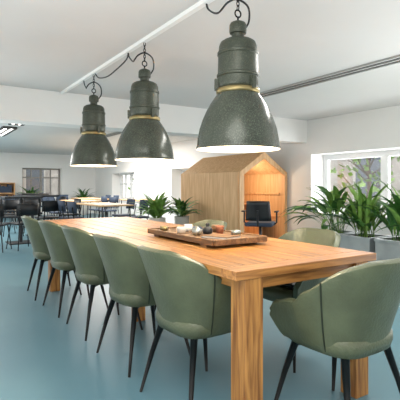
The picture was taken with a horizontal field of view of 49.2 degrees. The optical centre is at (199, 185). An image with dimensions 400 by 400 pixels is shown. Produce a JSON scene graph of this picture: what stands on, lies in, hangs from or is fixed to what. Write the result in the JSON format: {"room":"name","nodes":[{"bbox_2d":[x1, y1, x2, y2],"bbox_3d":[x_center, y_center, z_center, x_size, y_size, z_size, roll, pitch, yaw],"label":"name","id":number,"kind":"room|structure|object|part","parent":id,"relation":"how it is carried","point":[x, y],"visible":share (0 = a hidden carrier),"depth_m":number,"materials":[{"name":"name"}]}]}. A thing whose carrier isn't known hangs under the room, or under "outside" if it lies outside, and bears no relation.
{"room":"common room","nodes":[
{"label":"common room","id":0,"kind":"room"},
{"bbox_2d":[0,152,95,212],"bbox_3d":[-9.148,-0.059,15.194,11.230,2.370,0.450,0,0,-33],"label":"wall","id":1,"kind":"structure","parent":0,"point":[72,178],"depth_m":17.18,"materials":[{"name":"paint"}]},
{"bbox_2d":[22,168,59,194],"bbox_3d":[-6.251,-0.124,17.150,1.480,1.140,0.070,0,0,-33],"label":"frame","id":2,"kind":"object","parent":1,"relation":"attached to","point":[40,177],"visible":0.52,"depth_m":17.14,"materials":[{"name":"metal"}]},
{"bbox_2d":[15,211,93,214],"bbox_3d":[-9.028,1.076,14.992,11.210,0.100,0.020,0,0,-33],"label":"baseboard","id":3,"kind":"structure","parent":1,"relation":"attached to","point":[77,211],"depth_m":17.02,"materials":[{"name":"white paint"}]},
{"bbox_2d":[106,131,121,136],"bbox_3d":[-2.013,-1.234,10.322,0.200,0.020,3.540,0,0,-33],"label":"ceiling vent","id":4,"kind":"object","parent":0,"point":[117,132],"depth_m":10.39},
{"bbox_2d":[0,0,399,154],"bbox_3d":[-3.371,-1.319,6.724,11.680,0.150,20.950,0,0,-33],"label":"ceiling","id":5,"kind":"structure","parent":0,"point":[50,45],"depth_m":3.95,"materials":[{"name":"paint"}]},
{"bbox_2d":[0,126,16,135],"bbox_3d":[-4.396,-1.219,9.786,0.280,0.050,1.600,0,0,-33],"label":"housing","id":6,"kind":"object","parent":5,"relation":"attached to","point":[7,128],"visible":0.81,"depth_m":9.29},
{"bbox_2d":[70,74,116,166],"bbox_3d":[-1.157,-0.720,4.759,0.504,1.002,0.504,0,0,12],"label":"pendant lamp","id":7,"kind":"object","parent":5,"relation":"hanging from","point":[93,148],"visible":1,"depth_m":4.64,"materials":[{"name":"metal"}]},
{"bbox_3d":[-1.157,-0.386,4.759,0.504,0.333,0.504,0,0,-33],"label":"lamp shade","id":8,"kind":"part","parent":7,"relation":"part of","materials":[{"name":"metal"}]},
{"bbox_3d":[-1.157,-1.105,4.759,0.053,0.232,0.023,0,0,-33],"label":"chain","id":9,"kind":"part","parent":7,"relation":"part of","materials":[{"name":"metal"}]},
{"bbox_2d":[95,43,173,161],"bbox_3d":[-0.735,-0.721,4.110,0.504,1.003,1.476,0,0,-33],"label":"pendant lamp","id":10,"kind":"object","parent":5,"relation":"hanging from","point":[144,138],"visible":1,"depth_m":3.58,"materials":[{"name":"metal"}]},
{"bbox_3d":[-0.470,-0.386,3.703,0.504,0.333,0.504,0,0,-33],"label":"lamp shade","id":11,"kind":"part","parent":10,"relation":"part of","materials":[{"name":"metal"}]},
{"bbox_3d":[-0.470,-1.105,3.703,0.053,0.232,0.023,0,0,-33],"label":"chain","id":12,"kind":"part","parent":10,"relation":"part of","materials":[{"name":"metal"}]},
{"bbox_2d":[60,0,214,93],"bbox_3d":[0.172,-1.229,2.707,0.040,0.030,7.350,0,0,-33],"label":"ceiling track","id":13,"kind":"object","parent":5,"relation":"attached to","point":[199,5],"depth_m":3.63,"materials":[{"name":"metal"}]},
{"bbox_2d":[0,85,306,143],"bbox_3d":[-2.769,-1.034,5.386,11.230,0.420,0.350,0,0,-33],"label":"beam","id":14,"kind":"structure","parent":5,"relation":"attached to","point":[18,105],"depth_m":5.95,"materials":[{"name":"paint"}]},
{"bbox_2d":[196,0,279,152],"bbox_3d":[0.228,-0.720,2.630,0.504,1.002,0.504,0,0,12],"label":"pendant lamp","id":15,"kind":"object","parent":5,"relation":"hanging from","point":[238,119],"visible":1,"depth_m":2.51,"materials":[{"name":"metal"}]},
{"bbox_3d":[0.228,-1.105,2.630,0.053,0.232,0.023,0,0,-33],"label":"chain","id":16,"kind":"part","parent":15,"relation":"part of","materials":[{"name":"metal"}]},
{"bbox_3d":[0.228,-0.386,2.630,0.504,0.333,0.504,0,0,-33],"label":"lamp shade","id":17,"kind":"part","parent":15,"relation":"part of","materials":[{"name":"metal"}]},
{"bbox_2d":[260,55,399,97],"bbox_3d":[1.504,-1.234,4.914,0.200,0.020,4.640,0,0,-33],"label":"ceiling vent","id":18,"kind":"object","parent":5,"relation":"in","point":[393,60],"depth_m":4.88,"materials":[{"name":"metal"}]},
{"bbox_2d":[0,213,399,399],"bbox_3d":[-3.371,1.176,6.724,11.680,0.100,20.950,0,0,-33],"label":"floor","id":19,"kind":"structure","parent":0,"point":[43,357],"depth_m":2.87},
{"bbox_2d":[0,204,11,252],"bbox_3d":[-3.560,0.715,7.569,0.438,0.824,0.468,0,0,-4],"label":"cafe chair","id":20,"kind":"object","parent":19,"relation":"on","point":[1,205],"visible":0.9,"depth_m":7.42,"materials":[{"name":"metal"}]},
{"bbox_3d":[-3.546,0.415,7.394,0.420,0.223,0.117,0,0,-4],"label":"backrest","id":21,"kind":"part","parent":20,"relation":"part of","materials":[{"name":"black plastic"}]},
{"bbox_3d":[-3.562,0.666,7.590,0.420,0.040,0.410,0,0,-4],"label":"seat","id":22,"kind":"part","parent":20,"relation":"part of","materials":[{"name":"black plastic"}]},
{"bbox_2d":[0,183,14,212],"bbox_3d":[-7.367,0.501,15.822,1.200,1.250,0.340,0,0,-33],"label":"bookshelf","id":23,"kind":"object","parent":19,"relation":"on","point":[6,189],"visible":0.48,"depth_m":15.97,"materials":[{"name":"brown wood"}]},
{"bbox_2d":[0,199,15,234],"bbox_3d":[-4.688,0.715,10.301,0.438,0.824,0.468,0,0,24],"label":"cafe chair","id":24,"kind":"object","parent":19,"relation":"on","point":[1,202],"visible":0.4,"depth_m":10.31,"materials":[{"name":"metal"}]},
{"bbox_2d":[0,198,16,228],"bbox_3d":[-5.151,0.715,11.559,0.468,0.824,0.438,0,0,-37],"label":"cafe chair","id":25,"kind":"object","parent":19,"relation":"on","point":[10,211],"visible":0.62,"depth_m":11.52,"materials":[{"name":"metal"}]},
{"bbox_2d":[0,200,23,236],"bbox_3d":[-4.098,0.715,9.521,0.438,0.824,0.468,0,0,-13],"label":"cafe chair","id":26,"kind":"object","parent":19,"relation":"on","point":[8,204],"visible":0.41,"depth_m":9.66,"materials":[{"name":"metal"}]},
{"bbox_3d":[-4.093,0.666,9.500,0.420,0.040,0.410,0,0,-13],"label":"seat","id":27,"kind":"part","parent":26,"relation":"part of","materials":[{"name":"black plastic"}]},
{"bbox_3d":[-4.139,0.415,9.691,0.420,0.223,0.117,0,0,-13],"label":"backrest","id":28,"kind":"part","parent":26,"relation":"part of","materials":[{"name":"black plastic"}]},
{"bbox_2d":[0,196,43,244],"bbox_3d":[-3.549,0.666,8.666,0.700,0.920,0.700,0,0,-33],"label":"bar table","id":29,"kind":"object","parent":19,"relation":"on","point":[21,241],"visible":0.7,"depth_m":8.57,"materials":[{"name":"black plastic"}]},
{"bbox_3d":[-3.549,0.671,8.666,0.060,0.870,0.060,0,0,-33],"label":"stem","id":30,"kind":"part","parent":29,"relation":"part of","materials":[{"name":"black metal"}]},
{"bbox_2d":[6,203,39,250],"bbox_3d":[-3.155,0.715,7.831,0.468,0.824,0.438,0,0,40],"label":"cafe chair","id":31,"kind":"object","parent":19,"relation":"on","point":[28,209],"visible":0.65,"depth_m":7.66,"materials":[{"name":"metal"}]},
{"bbox_3d":[-3.171,0.666,7.844,0.410,0.040,0.420,0,0,40],"label":"seat","id":32,"kind":"part","parent":31,"relation":"part of","materials":[{"name":"black plastic"}]},
{"bbox_3d":[-3.020,0.415,7.719,0.117,0.223,0.420,0,0,40],"label":"backrest","id":33,"kind":"part","parent":31,"relation":"part of","materials":[{"name":"black plastic"}]},
{"bbox_2d":[17,185,44,216],"bbox_3d":[-6.213,0.544,16.068,1.216,1.164,0.928,0,0,-33],"label":"potted palm","id":34,"kind":"object","parent":19,"relation":"on","point":[32,189],"visible":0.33,"depth_m":16.04,"materials":[{"name":"plant"}]},
{"bbox_2d":[23,198,42,231],"bbox_3d":[-4.101,0.715,10.712,0.438,0.824,0.468,0,0,-25],"label":"cafe chair","id":35,"kind":"object","parent":19,"relation":"on","point":[31,200],"visible":0.27,"depth_m":10.87,"materials":[{"name":"metal"}]},
{"bbox_3d":[-4.175,0.415,10.871,0.420,0.223,0.117,0,0,-25],"label":"backrest","id":36,"kind":"part","parent":35,"relation":"part of","materials":[{"name":"black plastic"}]},
{"bbox_2d":[17,193,48,218],"bbox_3d":[-4.606,0.666,12.035,0.700,0.920,0.700,0,0,-33],"label":"bar table","id":37,"kind":"object","parent":19,"relation":"on","point":[17,193],"visible":0.46,"depth_m":12.01,"materials":[{"name":"black plastic"}]},
{"bbox_2d":[20,195,58,236],"bbox_3d":[-3.646,0.666,9.916,0.700,0.920,0.700,0,0,-33],"label":"bar table","id":38,"kind":"object","parent":19,"relation":"on","point":[39,199],"visible":0.41,"depth_m":9.79,"materials":[{"name":"black plastic"}]},
{"bbox_3d":[-3.646,0.671,9.916,0.060,0.870,0.060,0,0,-33],"label":"stem","id":39,"kind":"part","parent":38,"relation":"part of","materials":[{"name":"black plastic"}]},
{"bbox_2d":[35,200,61,219],"bbox_3d":[-3.198,0.715,9.234,0.438,0.824,0.468,0,0,-44],"label":"cafe chair","id":40,"kind":"object","parent":19,"relation":"on","point":[46,205],"visible":0.69,"depth_m":9.05,"materials":[{"name":"metal"}]},
{"bbox_3d":[-3.213,0.666,9.249,0.420,0.040,0.410,0,0,-44],"label":"seat","id":41,"kind":"part","parent":40,"relation":"part of","materials":[{"name":"black plastic"}]},
{"bbox_3d":[-3.075,0.415,9.109,0.420,0.223,0.117,0,0,-44],"label":"backrest","id":42,"kind":"part","parent":40,"relation":"part of","materials":[{"name":"black plastic"}]},
{"bbox_2d":[21,215,81,300],"bbox_3d":[-1.577,0.717,4.583,0.553,0.822,0.580,0,0,-30],"label":"dining chair","id":43,"kind":"object","parent":19,"relation":"on","point":[38,243],"visible":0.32,"depth_m":4.37,"materials":[{"name":"green leather"}]},
{"bbox_3d":[-1.531,0.698,4.610,0.422,0.107,0.412,0,0,-30],"label":"seat","id":44,"kind":"part","parent":43,"relation":"part of","materials":[{"name":"green leather"}]},
{"bbox_2d":[48,196,66,219],"bbox_3d":[-4.088,0.715,12.551,0.468,0.824,0.438,0,0,-35],"label":"cafe chair","id":45,"kind":"object","parent":19,"relation":"on","point":[62,197],"visible":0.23,"depth_m":12.69,"materials":[{"name":"fabric"}]},
{"bbox_2d":[49,198,68,219],"bbox_3d":[-3.563,0.715,11.043,0.468,0.824,0.438,0,0,-33],"label":"cafe chair","id":46,"kind":"object","parent":19,"relation":"on","point":[50,199],"visible":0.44,"depth_m":10.85,"materials":[{"name":"metal"}]},
{"bbox_2d":[58,200,82,218],"bbox_3d":[-2.749,0.715,9.187,0.468,0.824,0.438,0,0,-33],"label":"cafe chair","id":47,"kind":"object","parent":19,"relation":"on","point":[61,204],"visible":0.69,"depth_m":8.99,"materials":[{"name":"metal"}]},
{"bbox_3d":[-2.896,0.415,9.091,0.117,0.223,0.420,0,0,-33],"label":"backrest","id":48,"kind":"part","parent":47,"relation":"part of","materials":[{"name":"blue fabric"}]},
{"bbox_3d":[-2.731,0.666,9.198,0.410,0.040,0.420,0,0,-33],"label":"seat","id":49,"kind":"part","parent":47,"relation":"part of","materials":[{"name":"blue fabric"}]},
{"bbox_2d":[59,199,81,215],"bbox_3d":[-3.046,0.715,10.307,0.468,0.824,0.438,0,0,-35],"label":"cafe chair","id":50,"kind":"object","parent":19,"relation":"on","point":[76,201],"visible":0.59,"depth_m":10.27,"materials":[{"name":"fabric"}]},
{"bbox_3d":[-3.063,0.666,10.295,0.410,0.040,0.420,0,0,-35],"label":"seat","id":51,"kind":"part","parent":50,"relation":"part of","materials":[{"name":"black plastic"}]},
{"bbox_3d":[-2.901,0.415,10.406,0.117,0.223,0.420,0,0,-35],"label":"backrest","id":52,"kind":"part","parent":50,"relation":"part of","materials":[{"name":"black plastic"}]},
{"bbox_2d":[38,219,107,317],"bbox_3d":[-1.193,0.717,4.029,0.553,0.822,0.580,0,0,-35],"label":"dining chair","id":53,"kind":"object","parent":19,"relation":"on","point":[60,254],"visible":0.4,"depth_m":3.82,"materials":[{"name":"green leather"}]},
{"bbox_3d":[-1.149,0.698,4.060,0.422,0.107,0.412,0,0,-35],"label":"seat","id":54,"kind":"part","parent":53,"relation":"part of","materials":[{"name":"green leather"}]},
{"bbox_2d":[66,201,79,218],"bbox_3d":[-2.368,0.715,8.600,0.468,0.824,0.438,0,0,-33],"label":"cafe chair","id":55,"kind":"object","parent":19,"relation":"on","point":[71,208],"visible":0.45,"depth_m":8.40,"materials":[{"name":"fabric"}]},
{"bbox_3d":[-2.514,0.415,8.504,0.117,0.223,0.420,0,0,-33],"label":"backrest","id":56,"kind":"part","parent":55,"relation":"part of","materials":[{"name":"blue fabric"}]},
{"bbox_2d":[62,199,101,217],"bbox_3d":[-3.223,0.756,11.742,0.700,0.740,1.400,0,0,-33],"label":"cafe table","id":57,"kind":"object","parent":19,"relation":"on","point":[83,200],"visible":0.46,"depth_m":11.63,"materials":[{"name":"brown wood"}]},
{"bbox_2d":[72,188,93,214],"bbox_3d":[-4.547,0.590,17.183,1.092,1.072,1.153,0,0,-33],"label":"potted palm","id":58,"kind":"object","parent":19,"relation":"on","point":[82,195],"visible":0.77,"depth_m":17.05,"materials":[{"name":"plant"}]},
{"bbox_2d":[81,202,86,214],"bbox_3d":[-4.603,0.876,17.166,0.360,0.500,0.360,0,0,-33],"label":"pot","id":59,"kind":"object","parent":58,"relation":"on","point":[85,206],"depth_m":17.05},
{"bbox_2d":[71,197,108,217],"bbox_3d":[-3.504,0.756,13.825,0.700,0.740,1.600,0,0,-33],"label":"cafe table","id":60,"kind":"object","parent":19,"relation":"on","point":[91,198],"visible":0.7,"depth_m":13.43,"materials":[{"name":"brown wood"}]},
{"bbox_2d":[89,196,107,217],"bbox_3d":[-2.882,0.715,12.440,0.468,0.824,0.438,0,0,-33],"label":"cafe chair","id":61,"kind":"object","parent":19,"relation":"on","point":[103,199],"visible":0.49,"depth_m":12.47,"materials":[{"name":"metal"}]},
{"bbox_3d":[-2.735,0.415,12.536,0.117,0.223,0.420,0,0,-33],"label":"backrest","id":62,"kind":"part","parent":61,"relation":"part of","materials":[{"name":"blue fabric"}]},
{"bbox_2d":[61,225,142,340],"bbox_3d":[-0.807,0.717,3.472,0.553,0.822,0.580,0,0,-33],"label":"dining chair","id":63,"kind":"object","parent":19,"relation":"on","point":[90,270],"visible":0.52,"depth_m":3.26,"materials":[{"name":"green leather"}]},
{"bbox_3d":[-0.762,0.698,3.501,0.422,0.107,0.412,0,0,-33],"label":"seat","id":64,"kind":"part","parent":63,"relation":"part of","materials":[{"name":"green leather"}]},
{"bbox_2d":[95,195,110,217],"bbox_3d":[-3.218,0.715,14.607,0.468,0.824,0.438,0,0,-33],"label":"cafe chair","id":65,"kind":"object","parent":19,"relation":"on","point":[107,196],"visible":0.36,"depth_m":14.72,"materials":[{"name":"metal"}]},
{"bbox_2d":[77,202,133,217],"bbox_3d":[-2.044,0.751,9.287,0.700,0.750,1.500,0,0,-33],"label":"cafe table","id":66,"kind":"object","parent":19,"relation":"on","point":[98,204],"visible":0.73,"depth_m":8.88,"materials":[{"name":"brown wood"}]},
{"bbox_2d":[97,197,117,217],"bbox_3d":[-2.501,0.715,11.853,0.468,0.824,0.438,0,0,-33],"label":"cafe chair","id":67,"kind":"object","parent":19,"relation":"on","point":[112,199],"visible":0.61,"depth_m":11.82,"materials":[{"name":"metal"}]},
{"bbox_3d":[-2.518,0.666,11.842,0.410,0.040,0.420,0,0,-33],"label":"seat","id":68,"kind":"part","parent":67,"relation":"part of","materials":[{"name":"blue fabric"}]},
{"bbox_3d":[-2.354,0.415,11.949,0.117,0.223,0.420,0,0,-33],"label":"backrest","id":69,"kind":"part","parent":67,"relation":"part of","materials":[{"name":"blue fabric"}]},
{"bbox_2d":[104,195,119,213],"bbox_3d":[-2.837,0.715,14.021,0.468,0.824,0.438,0,0,-33],"label":"cafe chair","id":70,"kind":"object","parent":19,"relation":"on","point":[117,196],"visible":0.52,"depth_m":13.97,"materials":[{"name":"metal"}]},
{"bbox_2d":[112,199,136,216],"bbox_3d":[-1.720,0.715,9.975,0.468,0.824,0.438,0,0,-33],"label":"cafe chair","id":71,"kind":"object","parent":19,"relation":"on","point":[132,201],"visible":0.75,"depth_m":9.93,"materials":[{"name":"fabric"}]},
{"bbox_3d":[-1.738,0.666,9.963,0.410,0.040,0.420,0,0,-33],"label":"seat","id":72,"kind":"part","parent":71,"relation":"part of","materials":[{"name":"blue fabric"}]},
{"bbox_3d":[-1.573,0.415,10.070,0.117,0.223,0.420,0,0,-33],"label":"backrest","id":73,"kind":"part","parent":71,"relation":"part of","materials":[{"name":"blue fabric"}]},
{"bbox_2d":[124,200,149,219],"bbox_3d":[-1.339,0.715,9.388,0.468,0.824,0.438,0,0,-33],"label":"cafe chair","id":74,"kind":"object","parent":19,"relation":"on","point":[143,202],"visible":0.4,"depth_m":9.42,"materials":[{"name":"metal"}]},
{"bbox_3d":[-1.356,0.666,9.377,0.410,0.040,0.420,0,0,-33],"label":"seat","id":75,"kind":"part","parent":74,"relation":"part of","materials":[{"name":"blue fabric"}]},
{"bbox_3d":[-1.192,0.415,9.484,0.117,0.223,0.420,0,0,-33],"label":"backrest","id":76,"kind":"part","parent":74,"relation":"part of","materials":[{"name":"blue fabric"}]},
{"bbox_2d":[119,199,161,215],"bbox_3d":[-1.638,0.751,12.056,0.700,0.750,1.400,0,0,-33],"label":"cafe table","id":77,"kind":"object","parent":19,"relation":"on","point":[137,200],"visible":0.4,"depth_m":12.17,"materials":[{"name":"brown wood"}]},
{"bbox_2d":[93,233,189,377],"bbox_3d":[-0.409,0.717,2.869,0.553,0.822,0.580,0,0,-36],"label":"dining chair","id":78,"kind":"object","parent":19,"relation":"on","point":[125,271],"visible":0.56,"depth_m":2.66,"materials":[{"name":"green leather"}]},
{"bbox_3d":[-0.365,0.698,2.900,0.422,0.107,0.412,0,0,-36],"label":"seat","id":79,"kind":"part","parent":78,"relation":"part of","materials":[{"name":"green leather"}]},
{"bbox_2d":[130,192,187,221],"bbox_3d":[-0.825,0.620,8.631,1.228,1.012,1.162,0,0,-33],"label":"potted palm","id":80,"kind":"object","parent":19,"relation":"on","point":[157,207],"visible":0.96,"depth_m":8.55,"materials":[{"name":"plant"}]},
{"bbox_2d":[149,217,165,221],"bbox_3d":[-0.845,0.876,8.636,0.340,0.500,0.340,0,0,-33],"label":"pot","id":81,"kind":"object","parent":80,"relation":"on","point":[161,219],"depth_m":8.51,"materials":[{"name":"concrete"}]},
{"bbox_2d":[137,245,230,399],"bbox_3d":[-0.039,0.717,2.310,0.553,0.822,0.580,0,0,-36],"label":"dining chair","id":82,"kind":"object","parent":19,"relation":"on","point":[192,303],"visible":0.73,"depth_m":2.10,"materials":[{"name":"green leather"}]},
{"bbox_3d":[0.004,0.698,2.341,0.422,0.107,0.412,0,0,-36],"label":"seat","id":83,"kind":"part","parent":82,"relation":"part of","materials":[{"name":"green leather"}]},
{"bbox_2d":[165,196,202,224],"bbox_3d":[-0.368,0.662,9.032,1.009,0.928,0.993,0,0,-33],"label":"potted palm","id":84,"kind":"object","parent":19,"relation":"on","point":[181,219],"visible":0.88,"depth_m":8.95,"materials":[{"name":"plant"}]},
{"bbox_2d":[174,216,188,224],"bbox_3d":[-0.380,0.876,9.058,0.320,0.500,0.320,0,0,-33],"label":"pot","id":85,"kind":"object","parent":84,"relation":"on","point":[181,220],"depth_m":8.93,"materials":[{"name":"concrete"}]},
{"bbox_2d":[165,198,202,216],"bbox_3d":[-0.400,0.445,8.963,1.006,0.422,0.679,0,0,-6],"label":"plant","id":86,"kind":"object","parent":84,"relation":"attached to","point":[178,202],"depth_m":8.97,"materials":[{"name":"green plant"}]},
{"bbox_2d":[155,219,226,309],"bbox_3d":[-0.057,0.717,3.780,0.553,0.822,0.580,0,0,-33],"label":"dining chair","id":87,"kind":"object","parent":19,"relation":"on","point":[202,223],"visible":0.02,"depth_m":3.96,"materials":[{"name":"green leather"}]},
{"bbox_2d":[44,217,375,399],"bbox_3d":[-0.366,0.746,3.543,0.970,0.760,3.390,0,0,-33],"label":"dining table","id":88,"kind":"object","parent":19,"relation":"on","point":[249,268],"visible":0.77,"depth_m":2.18,"materials":[{"name":"brown wood"}]},
{"bbox_3d":[-1.572,0.766,4.710,0.104,0.719,0.104,0,0,-33],"label":"leg","id":89,"kind":"part","parent":88,"relation":"part of","materials":[{"name":"brown wood"}]},
{"bbox_3d":[-0.518,0.766,3.677,0.090,0.719,0.090,0,0,-33],"label":"leg","id":90,"kind":"part","parent":88,"relation":"part of","materials":[{"name":"brown wood"}]},
{"bbox_2d":[148,226,266,246],"bbox_3d":[0.018,0.340,2.994,0.425,0.052,0.870,0,0,-33],"label":"serving tray","id":91,"kind":"object","parent":88,"relation":"on","point":[245,238],"visible":0.77,"depth_m":2.73,"materials":[{"name":"brown wood"}]},
{"bbox_2d":[160,226,167,230],"bbox_3d":[-0.263,0.307,3.193,0.060,0.032,0.060,0,0,-33],"label":"tealight holder","id":92,"kind":"object","parent":91,"relation":"on","point":[162,228],"visible":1,"depth_m":3.17,"materials":[{"name":"gold metal"}]},
{"bbox_2d":[176,227,186,232],"bbox_3d":[-0.127,0.303,3.019,0.072,0.040,0.072,0,0,-33],"label":"ceramic bowl","id":93,"kind":"object","parent":91,"relation":"on","point":[179,229],"visible":1,"depth_m":2.99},
{"bbox_2d":[184,224,191,231],"bbox_3d":[-0.084,0.298,3.119,0.060,0.050,0.060,0,0,-33],"label":"espresso cup","id":94,"kind":"object","parent":91,"relation":"on","point":[189,226],"visible":0.9,"depth_m":3.10,"materials":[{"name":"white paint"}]},
{"bbox_2d":[192,226,201,235],"bbox_3d":[-0.020,0.292,2.874,0.068,0.062,0.068,0,0,-33],"label":"sugar bowl","id":95,"kind":"object","parent":91,"relation":"on","point":[196,231],"visible":1,"depth_m":2.85,"materials":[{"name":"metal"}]},
{"bbox_2d":[202,223,212,233],"bbox_3d":[0.050,0.286,2.967,0.070,0.075,0.070,0,0,-33],"label":"lidded jar","id":96,"kind":"object","parent":91,"relation":"on","point":[206,230],"visible":0.99,"depth_m":2.94,"materials":[{"name":"black ceramic"}]},
{"bbox_2d":[215,225,223,233],"bbox_3d":[0.133,0.296,2.950,0.064,0.055,0.064,0,0,-33],"label":"terracotta pot","id":97,"kind":"object","parent":91,"relation":"on","point":[219,228],"visible":0.94,"depth_m":2.93,"materials":[{"name":"ceramic"}]},
{"bbox_2d":[201,233,240,239],"bbox_3d":[0.131,0.316,2.733,0.204,0.015,0.144,0,0,40],"label":"booklet","id":98,"kind":"object","parent":91,"relation":"on","point":[214,235],"visible":0.9,"depth_m":2.71,"materials":[{"name":"paper"}]},
{"bbox_2d":[231,230,240,234],"bbox_3d":[0.238,0.306,2.899,0.064,0.034,0.064,0,0,-33],"label":"candle tin","id":99,"kind":"object","parent":91,"relation":"on","point":[233,232],"visible":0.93,"depth_m":2.87,"materials":[{"name":"metal"}]},
{"bbox_3d":[0.211,0.766,1.968,0.104,0.719,0.104,0,0,-33],"label":"leg","id":100,"kind":"part","parent":88,"relation":"part of","materials":[{"name":"brown wood"}]},
{"bbox_3d":[0.840,0.766,2.377,0.104,0.719,0.104,0,0,-33],"label":"leg","id":101,"kind":"part","parent":88,"relation":"part of","materials":[{"name":"brown wood"}]},
{"bbox_2d":[181,152,286,238],"bbox_3d":[0.653,0.236,9.258,1.190,1.780,2.130,0,0,-33],"label":"booth","id":102,"kind":"object","parent":19,"relation":"on","point":[222,186],"visible":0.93,"depth_m":8.86,"materials":[{"name":"brown wood"}]},
{"bbox_3d":[1.073,0.381,9.603,0.030,0.490,1.930,0,0,-33],"label":"trim","id":103,"kind":"part","parent":102,"relation":"part of","materials":[{"name":"brown wood"}]},
{"bbox_2d":[241,201,278,234],"bbox_3d":[1.038,0.688,7.530,0.620,0.876,0.604,0,0,17],"label":"office chair","id":104,"kind":"object","parent":19,"relation":"on","point":[258,213],"visible":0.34,"depth_m":7.29,"materials":[{"name":"fabric"}]},
{"bbox_3d":[0.974,0.418,7.318,0.440,0.336,0.146,0,0,17],"label":"backrest","id":105,"kind":"part","parent":104,"relation":"part of","materials":[{"name":"fabric"}]},
{"bbox_3d":[1.041,0.651,7.540,0.480,0.070,0.470,0,0,17],"label":"seat","id":106,"kind":"part","parent":104,"relation":"part of","materials":[{"name":"blue fabric"}]},
{"bbox_2d":[263,228,340,372],"bbox_3d":[0.654,0.717,2.980,0.553,0.822,0.580,0,0,-35],"label":"dining chair","id":107,"kind":"object","parent":19,"relation":"on","point":[324,237],"visible":0.25,"depth_m":2.85,"materials":[{"name":"green leather"}]},
{"bbox_3d":[0.611,0.698,2.950,0.422,0.107,0.412,0,0,-35],"label":"seat","id":108,"kind":"part","parent":107,"relation":"part of","materials":[{"name":"green leather"}]},
{"bbox_2d":[269,258,399,399],"bbox_3d":[0.695,0.717,2.052,0.580,0.822,0.553,0,0,-35],"label":"dining chair","id":109,"kind":"object","parent":19,"relation":"on","point":[350,314],"visible":1,"depth_m":1.86,"materials":[{"name":"green leather"}]},
{"bbox_3d":[0.664,0.698,2.096,0.412,0.107,0.422,0,0,-35],"label":"seat","id":110,"kind":"part","parent":109,"relation":"part of","materials":[{"name":"green leather"}]},
{"bbox_2d":[281,185,387,247],"bbox_3d":[1.913,0.557,6.127,1.600,1.138,1.617,0,0,17],"label":"peace lily","id":111,"kind":"object","parent":19,"relation":"on","point":[323,207],"visible":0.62,"depth_m":5.94,"materials":[{"name":"plant"}]},
{"bbox_2d":[316,180,399,261],"bbox_3d":[2.078,0.519,5.510,1.196,1.214,1.083,0,0,21],"label":"spider plant","id":112,"kind":"object","parent":19,"relation":"on","point":[360,241],"visible":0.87,"depth_m":5.46,"materials":[{"name":"green plant"}]},
{"bbox_2d":[346,176,399,260],"bbox_3d":[2.305,0.496,5.135,1.215,1.261,1.454,0,0,-33],"label":"dracaena","id":113,"kind":"object","parent":19,"relation":"on","point":[386,248],"visible":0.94,"depth_m":5.07,"materials":[{"name":"plant"}]},
{"bbox_2d":[376,195,399,231],"bbox_3d":[2.686,0.610,4.710,1.367,1.033,1.212,0,0,-3],"label":"peace lily","id":114,"kind":"object","parent":19,"relation":"on","point":[396,195],"visible":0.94,"depth_m":4.92,"materials":[{"name":"plant"}]},
{"bbox_2d":[96,105,399,235],"bbox_3d":[1.336,-0.059,9.786,0.450,2.370,20.950,0,0,-33],"label":"wall","id":115,"kind":"structure","parent":0,"point":[375,129],"depth_m":8.40,"materials":[{"name":"paint"}]},
{"bbox_2d":[120,173,133,202],"bbox_3d":[-2.494,0.076,15.913,0.070,1.100,2.000,0,0,-33],"label":"frame","id":116,"kind":"object","parent":115,"relation":"attached to","point":[131,183],"visible":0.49,"depth_m":16.30,"materials":[{"name":"paint"}]},
{"bbox_2d":[95,211,173,223],"bbox_3d":[1.262,1.076,9.469,0.020,0.100,20.500,0,0,-33],"label":"baseboard","id":117,"kind":"structure","parent":115,"relation":"attached to","point":[97,212],"depth_m":16.25,"materials":[{"name":"white paint"}]},
{"bbox_2d":[309,211,386,217],"bbox_3d":[2.959,0.493,7.143,0.390,0.025,2.750,0,0,-33],"label":"board","id":118,"kind":"object","parent":115,"relation":"attached to","point":[318,211],"visible":0.11,"depth_m":7.87,"materials":[{"name":"white paint"}]},
{"bbox_2d":[323,149,399,214],"bbox_3d":[3.152,-0.044,7.269,0.070,1.100,2.750,0,0,-33],"label":"frame","id":119,"kind":"object","parent":115,"relation":"attached to","point":[385,155],"visible":0.52,"depth_m":7.48,"materials":[{"name":"paint"}]},
{"label":"outside","id":120,"kind":"structure","parent":0,"visible":0},
{"bbox_3d":[2.301,1.336,19.390,55.000,0.180,60.000,0,0,-33],"label":"ground","id":121,"kind":"structure","parent":120,"visible":0},
{"bbox_2d":[23,170,57,194],"bbox_3d":[-11.514,-1.004,24.123,11.000,4.500,5.000,0,0,-33],"label":"wall","id":122,"kind":"structure","parent":121,"relation":"on","point":[54,173],"depth_m":23.48,"materials":[{"name":"paint"}]},
{"bbox_2d":[24,170,45,192],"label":"window trim","id":123,"kind":"structure","parent":122,"relation":"in","point":[24,170],"depth_m":23.20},
{"bbox_2d":[26,170,43,192],"bbox_3d":[-10.939,-1.604,21.655,9.960,4.100,1.912,0,0,-21],"label":"glazing","id":124,"kind":"object","parent":123,"relation":"attached to","point":[35,173],"visible":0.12,"depth_m":22.94,"materials":[{"name":"clear glass"}]},
{"bbox_2d":[330,156,399,207],"bbox_3d":[6.053,-1.504,20.040,6.000,5.500,25.000,0,0,-33],"label":"wall","id":125,"kind":"structure","parent":121,"relation":"on","point":[334,179],"depth_m":15.70,"materials":[{"name":"paint"}]},
{"bbox_2d":[353,159,390,198],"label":"window trim","id":126,"kind":"structure","parent":125,"relation":"in","point":[354,172],"depth_m":15.37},
{"bbox_2d":[356,157,380,195],"bbox_3d":[5.766,-1.604,18.345,3.730,4.100,22.530,0,0,-33],"label":"glazing","id":127,"kind":"object","parent":126,"relation":"attached to","point":[376,164],"visible":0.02,"depth_m":14.84,"materials":[{"name":"clear glass"}]},
{"bbox_2d":[330,156,399,197],"bbox_3d":[4.659,-0.499,12.070,2.576,3.497,2.696,0,0,-33],"label":"tree","id":128,"kind":"object","parent":121,"relation":"on","point":[366,170],"visible":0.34,"depth_m":12.07,"materials":[{"name":"green plant"}]}
]}

